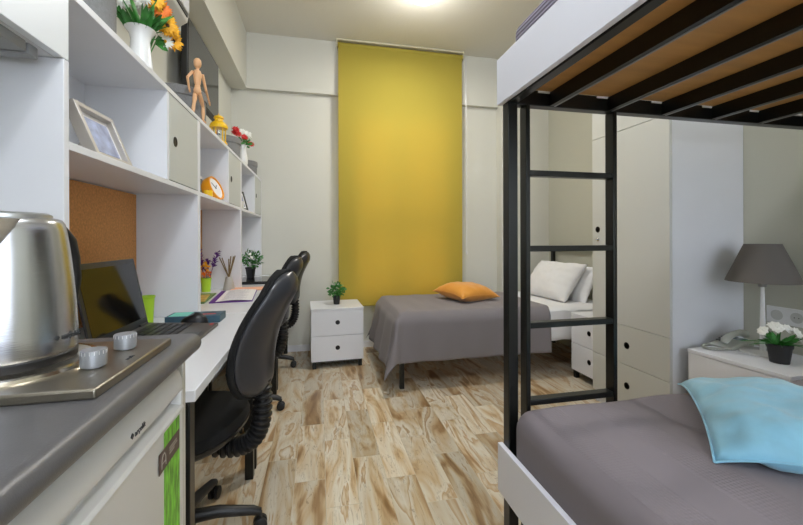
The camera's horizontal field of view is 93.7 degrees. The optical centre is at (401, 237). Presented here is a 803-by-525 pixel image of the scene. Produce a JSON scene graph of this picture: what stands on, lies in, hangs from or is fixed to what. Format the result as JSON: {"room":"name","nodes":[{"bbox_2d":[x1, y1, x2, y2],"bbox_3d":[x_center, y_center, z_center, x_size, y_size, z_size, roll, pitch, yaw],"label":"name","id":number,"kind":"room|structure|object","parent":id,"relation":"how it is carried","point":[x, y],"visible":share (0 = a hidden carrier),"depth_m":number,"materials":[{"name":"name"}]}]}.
{"room":"dormitory room","nodes":[
{"label":"dormitory room","id":0,"kind":"room"},
{"bbox_2d":[117,5,230,134],"bbox_3d":[-1.019,-0.407,0.538,0.150,3.020,6.285,0,0,-12],"label":"wall","id":1,"kind":"structure","parent":0,"point":[166,64],"depth_m":2.13,"materials":[{"name":"white paint"}]},
{"bbox_2d":[0,0,68,60],"bbox_3d":[-0.677,-0.703,-0.039,0.265,0.632,1.712,0,0,-12],"label":"upper cabinet","id":2,"kind":"object","parent":1,"relation":"attached to","point":[43,24],"visible":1,"depth_m":0.75,"materials":[{"name":"white laminate"}]},
{"bbox_2d":[0,24,37,58],"bbox_3d":[-0.801,-0.376,0.497,0.228,0.023,0.512,0,0,-12],"label":"hood","id":3,"kind":"object","parent":2,"relation":"attached to","point":[11,44],"visible":1,"depth_m":0.73,"materials":[{"name":"grey"}]},
{"bbox_2d":[129,0,188,26],"bbox_3d":[-1.013,-1.140,1.351,0.209,0.315,0.830,0,0,-12],"label":"air conditioner","id":4,"kind":"object","parent":1,"relation":"attached to","point":[180,8],"visible":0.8,"depth_m":1.69,"materials":[{"name":"white plastic"}]},
{"bbox_2d":[181,16,218,120],"bbox_3d":[-1.301,-1.034,2.398,0.095,0.415,0.660,0,0,-12],"label":"television","id":5,"kind":"object","parent":1,"relation":"attached to","point":[194,47],"visible":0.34,"depth_m":2.31,"materials":[{"name":"black plastic"}]},
{"bbox_2d":[188,0,246,89],"bbox_3d":[-0.878,-1.658,0.569,0.145,0.520,6.085,0,0,-12],"label":"trim","id":6,"kind":"structure","parent":1,"relation":"attached to","point":[219,23],"depth_m":2.82,"materials":[{"name":"white paint"}]},
{"bbox_2d":[212,360,226,382],"bbox_3d":[-1.383,1.073,2.601,0.012,0.060,1.873,0,0,-12],"label":"baseboard","id":7,"kind":"structure","parent":1,"relation":"attached to","point":[224,364],"depth_m":3.05,"materials":[{"name":"white laminate"}]},
{"bbox_2d":[231,89,496,345],"bbox_3d":[0.018,-0.410,3.981,3.345,3.020,0.200,0,0,-12],"label":"wall","id":8,"kind":"structure","parent":0,"point":[294,136],"depth_m":3.69,"materials":[{"name":"white paint"}]},
{"bbox_2d":[288,341,373,351],"bbox_3d":[-0.274,1.071,3.808,2.694,0.060,0.012,0,0,-12],"label":"baseboard","id":9,"kind":"structure","parent":8,"relation":"attached to","point":[291,348],"depth_m":3.65,"materials":[{"name":"white laminate"}]},
{"bbox_2d":[246,32,498,108],"bbox_3d":[-0.206,-1.659,3.804,2.549,0.520,0.050,0,0,-12],"label":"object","id":10,"kind":"structure","parent":8,"relation":"attached to","point":[274,63],"depth_m":3.62,"materials":[{"name":"white paint"}]},
{"bbox_2d":[496,90,548,291],"bbox_3d":[1.319,-0.413,4.099,0.551,3.020,0.125,0,0,-12],"label":"wall","id":11,"kind":"structure","parent":8,"relation":"attached to","point":[539,138],"depth_m":4.06,"materials":[{"name":"white paint"}]},
{"bbox_2d":[235,0,542,58],"bbox_3d":[0.635,-1.972,0.900,3.445,0.100,6.285,0,0,-12],"label":"ceiling","id":12,"kind":"structure","parent":0,"point":[477,28],"depth_m":3.33,"materials":[{"name":"white paint"}]},
{"bbox_2d":[336,38,467,305],"bbox_3d":[0.023,-0.625,3.786,1.333,2.590,0.083,0,0,-12],"label":"roller blind","id":13,"kind":"object","parent":12,"relation":"hanging from","point":[400,106],"visible":0.89,"depth_m":3.76,"materials":[{"name":"yellow fabric"}]},
{"bbox_2d":[410,0,436,5],"bbox_3d":[0.174,-1.868,2.885,0.300,0.105,0.300,0,0,-12],"label":"ceiling lamp","id":14,"kind":"object","parent":12,"relation":"attached to","point":[418,2],"visible":1,"depth_m":2.92,"materials":[{"name":"white plastic"}]},
{"bbox_2d":[195,342,600,524],"bbox_3d":[0.643,1.148,0.900,3.445,0.100,6.285,0,0,-12],"label":"floor","id":15,"kind":"structure","parent":0,"point":[348,445],"depth_m":2.02,"materials":[{"name":"brown wood"}]},
{"bbox_2d":[7,369,183,524],"bbox_3d":[-0.631,0.669,0.444,0.513,0.826,0.538,0,0,-12],"label":"mini fridge","id":16,"kind":"object","parent":15,"relation":"on","point":[133,475],"visible":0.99,"depth_m":0.56,"materials":[{"name":"white metal"}]},
{"bbox_2d":[177,362,185,524],"bbox_3d":[-0.536,0.671,-0.057,0.526,0.860,1.618,0,0,-12],"label":"base cabinet","id":17,"kind":"object","parent":15,"relation":"on","point":[181,368],"visible":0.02,"depth_m":0.78,"materials":[{"name":"grey"}]},
{"bbox_2d":[0,333,200,524],"bbox_3d":[-0.524,0.221,-0.053,0.559,0.038,1.620,0,0,-12],"label":"countertop","id":18,"kind":"structure","parent":17,"relation":"on","point":[39,442],"depth_m":0.41,"materials":[{"name":"grey laminate"}]},
{"bbox_2d":[0,331,170,406],"bbox_3d":[-0.637,0.182,0.537,0.473,0.039,0.246,0,0,-12],"label":"cooktop","id":19,"kind":"object","parent":18,"relation":"in","point":[96,367],"visible":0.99,"depth_m":0.52,"materials":[{"name":"silver metal"}]},
{"bbox_2d":[0,211,81,376],"bbox_3d":[-0.572,0.073,0.555,0.162,0.220,0.173,0,0,42],"label":"electric kettle","id":20,"kind":"object","parent":19,"relation":"on","point":[40,260],"visible":1,"depth_m":0.53,"materials":[{"name":"silver metal"}]},
{"bbox_2d":[0,343,78,376],"bbox_3d":[-0.578,0.176,0.551,0.159,0.013,0.159,0,0,-12],"label":"base","id":21,"kind":"object","parent":20,"relation":"on","point":[10,365],"depth_m":0.52,"materials":[{"name":"silver metal"}]},
{"bbox_2d":[153,313,253,524],"bbox_3d":[-0.828,0.727,1.263,0.522,0.750,0.923,0,0,-12],"label":"desk","id":22,"kind":"object","parent":15,"relation":"on","point":[201,367],"visible":0.26,"depth_m":1.03,"materials":[{"name":"white wood"}]},
{"bbox_2d":[0,0,198,338],"bbox_3d":[-0.953,-0.099,1.236,0.267,0.902,0.931,0,0,-12],"label":"hutch","id":23,"kind":"object","parent":22,"relation":"on","point":[40,151],"visible":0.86,"depth_m":1.26,"materials":[{"name":"white laminate"}]},
{"bbox_2d":[83,0,116,33],"bbox_3d":[-0.901,-0.663,1.001,0.240,0.227,0.240,0,0,-12],"label":"storage box","id":24,"kind":"object","parent":23,"relation":"on","point":[106,10],"visible":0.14,"depth_m":1.00,"materials":[{"name":"grey fabric"}]},
{"bbox_2d":[69,98,131,165],"bbox_3d":[-0.855,-0.278,1.044,0.119,0.153,0.175,0,0,-11],"label":"picture frame","id":25,"kind":"object","parent":23,"relation":"on","point":[95,131],"visible":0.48,"depth_m":1.03,"materials":[{"name":"white wood"}]},
{"bbox_2d":[84,116,119,158],"bbox_3d":[-0.838,-0.278,1.047,0.038,0.093,0.123,0,0,-11],"label":"print","id":26,"kind":"object","parent":25,"relation":"attached to","point":[104,134],"depth_m":1.07},
{"bbox_2d":[69,179,135,327],"bbox_3d":[-1.073,0.058,1.219,0.012,0.490,0.870,0,0,-12],"label":"cork board","id":27,"kind":"object","parent":23,"relation":"attached to","point":[102,220],"visible":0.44,"depth_m":1.38,"materials":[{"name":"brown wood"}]},
{"bbox_2d":[124,22,155,70],"bbox_3d":[-0.900,-0.631,1.292,0.100,0.163,0.092,0,0,15],"label":"vase","id":28,"kind":"object","parent":23,"relation":"on","point":[141,35],"visible":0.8,"depth_m":1.27,"materials":[{"name":"white ceramic"}]},
{"bbox_2d":[117,0,183,52],"bbox_3d":[-0.904,-0.738,1.323,0.196,0.258,0.240,0,0,-12],"label":"flower bouquet","id":29,"kind":"object","parent":28,"relation":"in","point":[158,17],"visible":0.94,"depth_m":1.32,"materials":[{"name":"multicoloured plant"}]},
{"bbox_2d":[77,259,217,338],"bbox_3d":[-0.854,0.216,1.303,0.325,0.271,0.401,0,0,-12],"label":"laptop","id":30,"kind":"object","parent":22,"relation":"on","point":[110,302],"visible":0.59,"depth_m":1.29,"materials":[{"name":"grey plastic"}]},
{"bbox_2d":[142,295,155,322],"bbox_3d":[-1.039,0.295,1.528,0.068,0.115,0.068,0,0,-12],"label":"pencil cup","id":31,"kind":"object","parent":22,"relation":"on","point":[148,300],"visible":0.53,"depth_m":1.52,"materials":[{"name":"green plastic"}]},
{"bbox_2d":[180,312,207,322],"bbox_3d":[-0.838,0.327,1.521,0.104,0.049,0.056,0,0,-12],"label":"computer mouse","id":32,"kind":"object","parent":22,"relation":"on","point":[197,317],"visible":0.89,"depth_m":1.50,"materials":[{"name":"black plastic"}]},
{"bbox_2d":[165,311,225,322],"bbox_3d":[-0.867,0.337,1.592,0.207,0.031,0.103,0,0,-12],"label":"book","id":33,"kind":"object","parent":22,"relation":"on","point":[212,316],"visible":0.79,"depth_m":1.56,"materials":[{"name":"teal paper"}]},
{"bbox_2d":[201,289,276,468],"bbox_3d":[-1.028,0.728,2.181,0.522,0.750,0.938,0,0,-12],"label":"desk","id":34,"kind":"object","parent":15,"relation":"on","point":[232,307],"visible":0.09,"depth_m":1.98,"materials":[{"name":"white wood"}]},
{"bbox_2d":[201,277,211,291],"bbox_3d":[-1.279,0.308,2.464,0.068,0.090,0.068,0,0,-12],"label":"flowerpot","id":35,"kind":"object","parent":34,"relation":"on","point":[205,282],"visible":0.91,"depth_m":2.44,"materials":[{"name":"green"}]},
{"bbox_2d":[201,249,221,277],"bbox_3d":[-1.272,0.203,2.464,0.157,0.263,0.104,0,0,-12],"label":"flowers","id":36,"kind":"object","parent":35,"relation":"in","point":[206,263],"visible":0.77,"depth_m":2.48,"materials":[{"name":"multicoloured plant"}]},
{"bbox_2d":[201,293,215,303],"bbox_3d":[-1.167,0.349,2.161,0.130,0.008,0.360,0,0,-17],"label":"magazine","id":37,"kind":"object","parent":34,"relation":"on","point":[211,294],"visible":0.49,"depth_m":2.25,"materials":[{"name":"green paper"}]},
{"bbox_2d":[201,294,209,301],"bbox_3d":[-1.151,0.342,2.113,0.110,0.006,0.240,0,0,-21],"label":"magazine","id":38,"kind":"object","parent":37,"relation":"on","point":[203,297],"visible":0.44,"depth_m":2.13,"materials":[{"name":"yellow paper"}]},
{"bbox_2d":[199,118,240,311],"bbox_3d":[-1.154,-0.098,2.155,0.267,0.902,0.946,0,0,-12],"label":"hutch","id":39,"kind":"object","parent":34,"relation":"on","point":[221,219],"visible":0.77,"depth_m":2.53,"materials":[{"name":"white laminate"}]},
{"bbox_2d":[165,82,206,120],"bbox_3d":[-1.084,-0.630,1.841,0.240,0.162,0.240,0,0,-12],"label":"storage box","id":40,"kind":"object","parent":39,"relation":"on","point":[181,90],"visible":0.35,"depth_m":1.76,"materials":[{"name":"grey fabric"}]},
{"bbox_2d":[186,58,210,123],"bbox_3d":[-0.940,-0.689,1.762,0.042,0.279,0.188,0,0,5],"label":"mannequin","id":41,"kind":"object","parent":39,"relation":"on","point":[197,76],"visible":0.96,"depth_m":1.73},
{"bbox_2d":[200,210,201,277],"bbox_3d":[-1.272,0.058,2.130,0.012,0.490,0.895,0,0,-12],"label":"cork board","id":42,"kind":"object","parent":39,"relation":"attached to","point":[200,210],"visible":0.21,"depth_m":2.56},
{"bbox_2d":[204,190,212,196],"bbox_3d":[-1.052,-0.237,2.048,0.044,0.052,0.044,0,0,-12],"label":"candle","id":43,"kind":"object","parent":39,"relation":"on","point":[208,192],"visible":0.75,"depth_m":2.03,"materials":[{"name":"yellow wax"}]},
{"bbox_2d":[201,176,223,199],"bbox_3d":[-1.094,-0.282,2.178,0.110,0.146,0.145,0,0,-12],"label":"alarm clock","id":44,"kind":"object","parent":39,"relation":"on","point":[210,183],"visible":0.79,"depth_m":2.16,"materials":[{"name":"orange plastic"}]},
{"bbox_2d":[209,114,227,144],"bbox_3d":[-1.078,-0.641,2.221,0.102,0.182,0.102,0,0,-12],"label":"candle lantern","id":45,"kind":"object","parent":39,"relation":"on","point":[217,126],"visible":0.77,"depth_m":2.20,"materials":[{"name":"yellow metal"}]},
{"bbox_2d":[226,135,240,157],"bbox_3d":[-1.261,-0.625,2.652,0.240,0.152,0.240,0,0,-12],"label":"storage box","id":46,"kind":"object","parent":39,"relation":"on","point":[234,143],"visible":0.34,"depth_m":2.61,"materials":[{"name":"grey fabric"}]},
{"bbox_2d":[219,256,234,289],"bbox_3d":[-1.183,0.238,2.551,0.102,0.231,0.076,0,0,-12],"label":"reed diffuser","id":47,"kind":"object","parent":34,"relation":"on","point":[228,284],"visible":0.93,"depth_m":2.54,"materials":[{"name":"grey ceramic"}]},
{"bbox_2d":[223,276,234,289],"bbox_3d":[-1.171,0.309,2.554,0.076,0.088,0.076,0,0,-12],"label":"vase","id":48,"kind":"object","parent":47,"relation":"on","point":[228,284],"depth_m":2.53,"materials":[{"name":"grey ceramic"}]},
{"bbox_2d":[209,289,256,303],"bbox_3d":[-1.000,0.347,2.268,0.217,0.012,0.470,0,0,-18],"label":"notebook","id":49,"kind":"object","parent":34,"relation":"on","point":[238,295],"visible":1,"depth_m":2.20,"materials":[{"name":"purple paper"}]},
{"bbox_2d":[231,286,263,289],"bbox_3d":[-1.034,0.350,2.584,0.240,0.006,0.140,0,0,-14],"label":"folder","id":50,"kind":"object","parent":34,"relation":"on","point":[257,288],"visible":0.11,"depth_m":2.57,"materials":[{"name":"brown paper"}]},
{"bbox_2d":[195,269,297,524],"bbox_3d":[-0.715,0.606,1.348,0.691,0.989,0.532,0,0,0],"label":"office chair","id":51,"kind":"object","parent":15,"relation":"on","point":[219,415],"visible":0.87,"depth_m":1.28,"materials":[{"name":"black plastic"}]},
{"bbox_2d":[195,391,249,454],"bbox_3d":[-0.790,0.649,1.329,0.448,0.062,0.457,0,0,0],"label":"seat cushion","id":52,"kind":"object","parent":51,"relation":"on","point":[219,416],"depth_m":1.30,"materials":[{"name":"black fabric"}]},
{"bbox_2d":[226,269,290,399],"bbox_3d":[-0.467,0.334,1.327,0.153,0.445,0.340,0,0,0],"label":"backrest","id":53,"kind":"object","parent":51,"relation":"on","point":[251,355],"depth_m":1.23,"materials":[{"name":"black fabric"}]},
{"bbox_2d":[209,275,287,390],"bbox_3d":[-1.231,0.728,3.109,0.522,0.750,0.940,0,0,-12],"label":"desk","id":54,"kind":"object","parent":15,"relation":"on","point":[245,285],"visible":0.14,"depth_m":2.77,"materials":[{"name":"white"}]},
{"bbox_2d":[241,160,261,286],"bbox_3d":[-1.356,-0.098,3.082,0.267,0.902,0.948,0,0,-12],"label":"hutch","id":55,"kind":"object","parent":54,"relation":"on","point":[251,230],"visible":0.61,"depth_m":3.46,"materials":[{"name":"white laminate"}]},
{"bbox_2d":[240,144,247,164],"bbox_3d":[-1.213,-0.627,2.868,0.080,0.155,0.080,0,0,-12],"label":"flower vase","id":56,"kind":"object","parent":55,"relation":"on","point":[243,154],"visible":0.59,"depth_m":2.84,"materials":[{"name":"white ceramic"}]},
{"bbox_2d":[231,126,253,147],"bbox_3d":[-1.194,-0.754,2.841,0.149,0.161,0.225,0,0,-12],"label":"flower bouquet","id":57,"kind":"object","parent":56,"relation":"in","point":[237,132],"visible":0.93,"depth_m":2.85,"materials":[{"name":"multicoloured plant"}]},
{"bbox_2d":[242,192,247,209],"bbox_3d":[-1.240,-0.281,2.847,0.092,0.146,0.150,0,0,8],"label":"picture frame","id":58,"kind":"object","parent":55,"relation":"on","point":[243,195],"visible":0.32,"depth_m":2.90,"materials":[{"name":"black plastic"}]},
{"bbox_2d":[247,160,257,174],"bbox_3d":[-1.419,-0.615,3.375,0.240,0.132,0.240,0,0,-12],"label":"storage box","id":59,"kind":"object","parent":55,"relation":"on","point":[252,165],"visible":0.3,"depth_m":3.33,"materials":[{"name":"grey fabric"}]},
{"bbox_2d":[242,276,269,284],"bbox_3d":[-1.161,0.341,3.022,0.260,0.020,0.400,0,0,-12],"label":"book","id":60,"kind":"object","parent":54,"relation":"on","point":[258,279],"visible":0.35,"depth_m":2.91,"materials":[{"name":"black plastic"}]},
{"bbox_2d":[242,249,262,277],"bbox_3d":[-1.257,0.209,3.129,0.217,0.245,0.201,0,0,-12],"label":"potted plant","id":61,"kind":"object","parent":60,"relation":"on","point":[250,271],"visible":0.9,"depth_m":3.11,"materials":[{"name":"green plant"}]},
{"bbox_2d":[223,255,302,433],"bbox_3d":[-0.959,0.607,2.370,0.682,0.989,0.536,0,0,1],"label":"office chair","id":62,"kind":"object","parent":15,"relation":"on","point":[295,263],"visible":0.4,"depth_m":2.32,"materials":[{"name":"black plastic"}]},
{"bbox_2d":[225,251,309,375],"bbox_3d":[-1.107,0.607,3.167,0.680,0.989,0.539,0,0,0],"label":"office chair","id":63,"kind":"object","parent":15,"relation":"on","point":[305,256],"visible":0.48,"depth_m":3.13,"materials":[{"name":"black plastic"}]},
{"bbox_2d":[310,299,363,369],"bbox_3d":[-0.591,0.849,3.386,0.444,0.505,0.424,0,0,-14],"label":"nightstand","id":64,"kind":"object","parent":15,"relation":"on","point":[336,331],"visible":1,"depth_m":3.19,"materials":[{"name":"white laminate"}]},
{"bbox_2d":[326,281,346,304],"bbox_3d":[-0.581,0.490,3.371,0.186,0.212,0.176,0,0,-12],"label":"potted plant","id":65,"kind":"object","parent":64,"relation":"on","point":[337,293],"visible":1,"depth_m":3.35,"materials":[{"name":"green plant"}]},
{"bbox_2d":[399,251,555,388],"bbox_3d":[0.794,0.591,3.344,1.839,1.014,0.859,0,0,-12],"label":"bed","id":66,"kind":"object","parent":15,"relation":"on","point":[401,366],"visible":0.12,"depth_m":2.73,"materials":[{"name":"black metal"}]},
{"bbox_3d":[0.777,0.656,3.340,1.800,0.193,0.857,0,0,-12],"label":"mattress","id":67,"kind":"object","parent":66,"relation":"on","visible":0},
{"bbox_2d":[366,292,551,380],"bbox_3d":[0.426,0.765,3.248,1.357,0.446,1.097,0,0,-12],"label":"bedspread","id":68,"kind":"object","parent":67,"relation":"on","point":[413,328],"visible":0.77,"depth_m":2.83,"materials":[{"name":"grey fabric"}]},
{"bbox_2d":[433,281,499,301],"bbox_3d":[0.568,0.477,3.328,0.435,0.168,0.404,0,0,-32],"label":"throw pillow","id":69,"kind":"object","parent":68,"relation":"on","point":[460,291],"visible":0.96,"depth_m":3.21,"materials":[{"name":"orange fabric"}]},
{"bbox_2d":[518,292,592,340],"bbox_3d":[1.282,0.684,3.429,0.765,0.266,0.847,0,0,-12],"label":"sheet","id":70,"kind":"object","parent":67,"relation":"on","point":[558,310],"visible":0.3,"depth_m":3.03,"materials":[{"name":"white fabric"}]},
{"bbox_2d":[530,260,587,302],"bbox_3d":[1.392,0.390,3.477,0.297,0.333,0.600,0,0,-18],"label":"bed pillow","id":71,"kind":"object","parent":70,"relation":"on","point":[554,280],"visible":0.96,"depth_m":3.32,"materials":[{"name":"white fabric"}]},
{"bbox_2d":[568,267,592,302],"bbox_3d":[1.552,0.416,3.471,0.191,0.329,0.600,0,0,-12],"label":"bed pillow","id":72,"kind":"object","parent":70,"relation":"on","point":[581,292],"visible":0.26,"depth_m":3.24,"materials":[{"name":"white fabric"}]},
{"bbox_2d":[571,311,593,379],"bbox_3d":[1.593,0.844,2.830,0.424,0.505,0.404,0,0,-12],"label":"nightstand","id":73,"kind":"object","parent":15,"relation":"on","point":[581,336],"visible":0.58,"depth_m":2.87,"materials":[{"name":"white laminate"}]},
{"bbox_2d":[497,0,802,524],"bbox_3d":[1.234,0.107,1.005,1.685,1.980,0.868,0,0,-12],"label":"bunk bed","id":74,"kind":"object","parent":15,"relation":"on","point":[736,59],"visible":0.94,"depth_m":1.14,"materials":[{"name":"black metal"}]},
{"bbox_3d":[1.231,-0.570,0.992,1.608,0.157,0.793,0,0,-12],"label":"mattress","id":75,"kind":"object","parent":74,"relation":"on","visible":0},
{"bbox_2d":[516,0,557,40],"bbox_3d":[1.228,-0.611,0.990,1.614,0.135,0.806,0,0,-12],"label":"bedspread","id":76,"kind":"object","parent":75,"relation":"on","point":[545,5],"visible":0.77,"depth_m":1.08,"materials":[{"name":"grey fabric"}]},
{"bbox_3d":[1.241,0.654,0.994,1.595,0.165,0.793,0,0,-12],"label":"mattress","id":77,"kind":"object","parent":74,"relation":"on","visible":0},
{"bbox_2d":[516,379,802,524],"bbox_3d":[1.228,0.627,0.986,1.626,0.190,0.811,0,0,-12],"label":"bedspread","id":78,"kind":"object","parent":77,"relation":"on","point":[648,460],"visible":0.63,"depth_m":0.90,"materials":[{"name":"grey fabric"}]},
{"bbox_2d":[678,377,802,473],"bbox_3d":[1.115,0.497,0.991,0.565,0.156,0.545,0,0,29],"label":"throw pillow","id":79,"kind":"object","parent":78,"relation":"on","point":[745,419],"visible":1,"depth_m":0.95,"materials":[{"name":"blue fabric"}]},
{"bbox_2d":[592,95,743,402],"bbox_3d":[1.579,-0.124,2.309,0.523,2.440,0.572,0,0,-12],"label":"wardrobe","id":80,"kind":"object","parent":15,"relation":"on","point":[680,183],"visible":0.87,"depth_m":2.06,"materials":[{"name":"white laminate"}]},
{"bbox_2d":[688,345,802,381],"bbox_3d":[1.716,0.831,1.785,0.404,0.530,0.414,0,0,-17],"label":"nightstand","id":81,"kind":"object","parent":15,"relation":"on","point":[702,362],"visible":0.11,"depth_m":1.76,"materials":[{"name":"white laminate"}]},
{"bbox_2d":[701,329,753,350],"bbox_3d":[1.667,0.520,1.943,0.262,0.091,0.110,0,0,-15],"label":"telephone","id":82,"kind":"object","parent":81,"relation":"on","point":[729,341],"visible":1,"depth_m":1.92,"materials":[{"name":"grey plastic"}]},
{"bbox_2d":[724,244,802,357],"bbox_3d":[1.764,0.298,1.839,0.284,0.534,0.284,0,0,-12],"label":"table lamp","id":83,"kind":"object","parent":81,"relation":"on","point":[763,265],"visible":0.91,"depth_m":1.77,"materials":[{"name":"grey fabric"}]},
{"bbox_2d":[741,321,802,364],"bbox_3d":[1.717,0.475,1.713,0.268,0.180,0.145,0,0,29],"label":"potted flowers","id":84,"kind":"object","parent":81,"relation":"on","point":[779,351],"visible":1,"depth_m":1.69,"materials":[{"name":"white plant"}]},
{"bbox_2d":[548,91,592,347],"bbox_3d":[1.794,-0.414,3.450,0.100,3.020,1.595,0,0,-12],"label":"wall","id":85,"kind":"structure","parent":0,"point":[569,133],"depth_m":3.74,"materials":[{"name":"beige paint"}]},
{"bbox_2d":[743,110,802,355],"bbox_3d":[2.386,-0.416,0.414,0.240,3.020,4.590,0,0,-12],"label":"wall","id":86,"kind":"structure","parent":0,"point":[772,157],"depth_m":1.95,"materials":[{"name":"beige paint"}]},
{"bbox_2d":[766,305,802,327],"bbox_3d":[1.936,0.397,1.890,0.011,0.087,0.177,0,0,-12],"label":"wall socket","id":87,"kind":"object","parent":86,"relation":"attached to","point":[787,316],"visible":0.99,"depth_m":1.89,"materials":[{"name":"white plastic"}]},
{"bbox_2d":[771,310,782,319],"bbox_3d":[1.925,0.396,1.930,0.004,0.052,0.052,0,0,-12],"label":"socket","id":88,"kind":"object","parent":87,"relation":"attached to","point":[775,314],"depth_m":1.93,"materials":[{"name":"grey plastic"}]},
{"bbox_2d":[790,313,802,323],"bbox_3d":[1.943,0.396,1.849,0.004,0.052,0.052,0,0,-12],"label":"socket","id":89,"kind":"object","parent":87,"relation":"attached to","point":[795,318],"depth_m":1.85,"materials":[{"name":"grey plastic"}]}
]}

